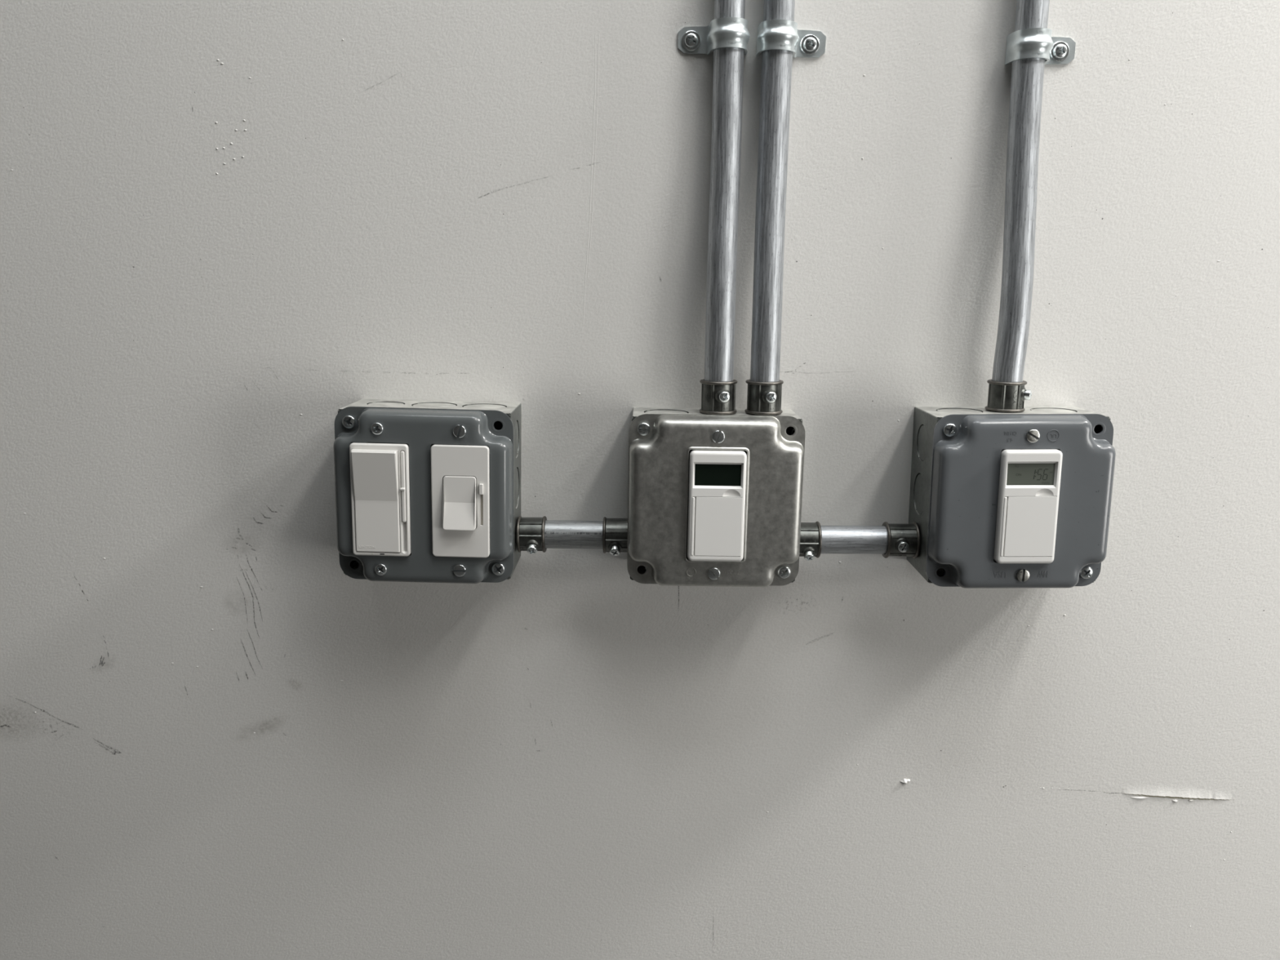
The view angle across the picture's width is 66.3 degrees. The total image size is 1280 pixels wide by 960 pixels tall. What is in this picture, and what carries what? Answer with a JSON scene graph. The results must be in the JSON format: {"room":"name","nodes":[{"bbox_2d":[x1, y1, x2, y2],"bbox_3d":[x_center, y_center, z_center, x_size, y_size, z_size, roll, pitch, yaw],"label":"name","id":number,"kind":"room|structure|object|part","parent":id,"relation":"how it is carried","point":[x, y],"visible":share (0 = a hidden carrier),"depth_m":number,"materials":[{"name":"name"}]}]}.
{"room":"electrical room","nodes":[
{"label":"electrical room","id":0,"kind":"room"},
{"bbox_2d":[0,0,1279,959],"bbox_3d":[-0.022,-0.106,0.666,3.750,2.640,0.102,0,12,0],"label":"wall","id":1,"kind":"structure","parent":0,"point":[228,228],"depth_m":0.64,"materials":[{"name":"paint"}]},
{"bbox_2d":[333,398,521,583],"bbox_3d":[-0.129,0.006,0.605,0.109,0.109,0.066,2,12,0],"label":"junction box","id":2,"kind":"object","parent":1,"relation":"attached to","point":[420,424],"visible":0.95,"depth_m":0.58,"materials":[{"name":"metal"}]},
{"bbox_2d":[349,442,411,556],"bbox_3d":[-0.152,0.012,0.572,0.034,0.067,0.009,2,12,0],"label":"dimmer switch","id":3,"kind":"object","parent":2,"relation":"attached to","point":[380,473],"visible":1,"depth_m":0.57,"materials":[{"name":"white plastic"}]},
{"bbox_2d":[431,444,489,557],"bbox_3d":[-0.105,0.013,0.572,0.034,0.067,0.008,2,12,0],"label":"dimmer switch","id":4,"kind":"object","parent":2,"relation":"attached to","point":[460,473],"visible":1,"depth_m":0.57,"materials":[{"name":"white plastic"}]},
{"bbox_3d":[-0.092,0.005,0.571,0.002,0.006,0.003,2,12,0],"label":"slider knob","id":5,"kind":"part","parent":4,"relation":"part of","materials":[{"name":"white plastic"}]},
{"bbox_2d":[515,515,546,554],"bbox_3d":[-0.069,0.035,0.622,0.018,0.023,0.025,0,12,0],"label":"connector","id":6,"kind":"object","parent":2,"relation":"attached to","point":[530,531],"visible":1,"depth_m":0.61,"materials":[{"name":"metal"}]},
{"bbox_2d":[544,520,603,549],"bbox_3d":[-0.041,0.035,0.623,0.062,0.018,0.018,0,12,0],"label":"conduit","id":7,"kind":"object","parent":6,"relation":"attached to","point":[558,534],"visible":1,"depth_m":0.61,"materials":[{"name":"silver metal"}]},
{"bbox_2d":[677,17,750,54],"bbox_3d":[0.043,-0.259,0.573,0.042,0.016,0.022,0,12,0],"label":"strap","id":8,"kind":"object","parent":1,"relation":"attached to","point":[724,32],"visible":1,"depth_m":0.57,"materials":[{"name":"metal"}]},
{"bbox_2d":[626,407,804,586],"bbox_3d":[0.045,0.010,0.610,0.107,0.107,0.058,1,12,0],"label":"junction box","id":9,"kind":"object","parent":1,"relation":"attached to","point":[661,440],"visible":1,"depth_m":0.58,"materials":[{"name":"metal"}]},
{"bbox_2d":[602,516,627,555],"bbox_3d":[-0.015,0.035,0.622,0.018,0.023,0.025,0,12,0],"label":"connector","id":10,"kind":"object","parent":9,"relation":"attached to","point":[615,531],"visible":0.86,"depth_m":0.61,"materials":[{"name":"metal"}]},
{"bbox_2d":[687,449,746,561],"bbox_3d":[0.045,0.016,0.581,0.033,0.067,0.006,1,12,0],"label":"switch","id":11,"kind":"object","parent":9,"relation":"attached to","point":[717,477],"visible":1,"depth_m":0.58,"materials":[{"name":"white plastic"}]},
{"bbox_3d":[0.046,0.028,0.581,0.027,0.036,0.001,1,12,0],"label":"door","id":12,"kind":"part","parent":11,"relation":"part of","materials":[{"name":"white plastic"}]},
{"bbox_2d":[699,378,737,414],"bbox_3d":[0.048,-0.051,0.603,0.023,0.020,0.026,0,12,0],"label":"connector","id":13,"kind":"object","parent":9,"relation":"attached to","point":[717,397],"visible":1,"depth_m":0.60,"materials":[{"name":"metal"}]},
{"bbox_2d":[744,379,783,414],"bbox_3d":[0.076,-0.051,0.603,0.023,0.020,0.026,0,12,0],"label":"connector","id":14,"kind":"object","parent":9,"relation":"attached to","point":[762,397],"visible":0.98,"depth_m":0.60,"materials":[{"name":"metal"}]},
{"bbox_2d":[799,521,822,560],"bbox_3d":[0.105,0.038,0.622,0.017,0.023,0.024,0,12,0],"label":"connector","id":15,"kind":"object","parent":9,"relation":"attached to","point":[811,536],"visible":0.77,"depth_m":0.61,"materials":[{"name":"metal"}]},
{"bbox_2d":[820,525,888,554],"bbox_3d":[0.135,0.038,0.623,0.069,0.018,0.018,0,12,0],"label":"conduit","id":16,"kind":"object","parent":15,"relation":"attached to","point":[859,540],"visible":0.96,"depth_m":0.61,"materials":[{"name":"silver metal"}]},
{"bbox_2d":[704,0,745,382],"bbox_3d":[0.054,-0.715,0.475,0.019,1.361,0.029,4,12,15],"label":"conduit","id":17,"kind":"object","parent":1,"relation":"attached to","point":[728,62],"visible":0.98,"depth_m":0.58,"materials":[{"name":"silver metal"}]},
{"bbox_2d":[750,0,795,382],"bbox_3d":[0.083,-0.715,0.474,0.023,1.361,0.029,0,12,0],"label":"conduit","id":18,"kind":"object","parent":1,"relation":"attached to","point":[776,64],"visible":0.98,"depth_m":0.58,"materials":[{"name":"silver metal"}]},
{"bbox_2d":[755,19,826,57],"bbox_3d":[0.089,-0.258,0.573,0.042,0.017,0.022,0,12,0],"label":"strap","id":19,"kind":"object","parent":1,"relation":"attached to","point":[772,34],"visible":1,"depth_m":0.57,"materials":[{"name":"metal"}]},
{"bbox_2d":[906,405,1115,588],"bbox_3d":[0.227,0.009,0.605,0.108,0.108,0.065,0,12,0],"label":"junction box","id":20,"kind":"object","parent":1,"relation":"attached to","point":[956,451],"visible":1,"depth_m":0.58,"materials":[{"name":"metal"}]},
{"bbox_2d":[881,521,920,558],"bbox_3d":[0.165,0.038,0.621,0.020,0.023,0.026,0,12,0],"label":"connector","id":21,"kind":"object","parent":20,"relation":"attached to","point":[904,540],"visible":1,"depth_m":0.61,"materials":[{"name":"metal"}]},
{"bbox_2d":[985,379,1031,412],"bbox_3d":[0.227,-0.052,0.604,0.026,0.018,0.023,0,12,0],"label":"connector","id":22,"kind":"object","parent":20,"relation":"attached to","point":[1002,397],"visible":1,"depth_m":0.59,"materials":[{"name":"metal"}]},
{"bbox_2d":[993,448,1062,563],"bbox_3d":[0.227,0.016,0.573,0.034,0.068,0.006,0,12,0],"label":"switch","id":23,"kind":"object","parent":20,"relation":"in","point":[1028,487],"visible":1,"depth_m":0.57,"materials":[{"name":"white plastic"}]},
{"bbox_3d":[0.228,0.027,0.573,0.028,0.036,0.001,0,12,0],"label":"door","id":24,"kind":"part","parent":23,"relation":"part of","materials":[{"name":"white plastic"}]},
{"bbox_2d":[991,0,1049,382],"bbox_3d":[0.231,-0.715,0.474,0.020,1.359,0.029,0,12,0],"label":"conduit","id":25,"kind":"object","parent":1,"relation":"attached to","point":[1027,74],"visible":1,"depth_m":0.58,"materials":[{"name":"silver metal"}]},
{"bbox_2d":[1004,27,1075,65],"bbox_3d":[0.237,-0.253,0.573,0.042,0.016,0.022,0,12,0],"label":"strap","id":26,"kind":"object","parent":1,"relation":"attached to","point":[1032,42],"visible":1,"depth_m":0.57,"materials":[{"name":"metal"}]}
]}

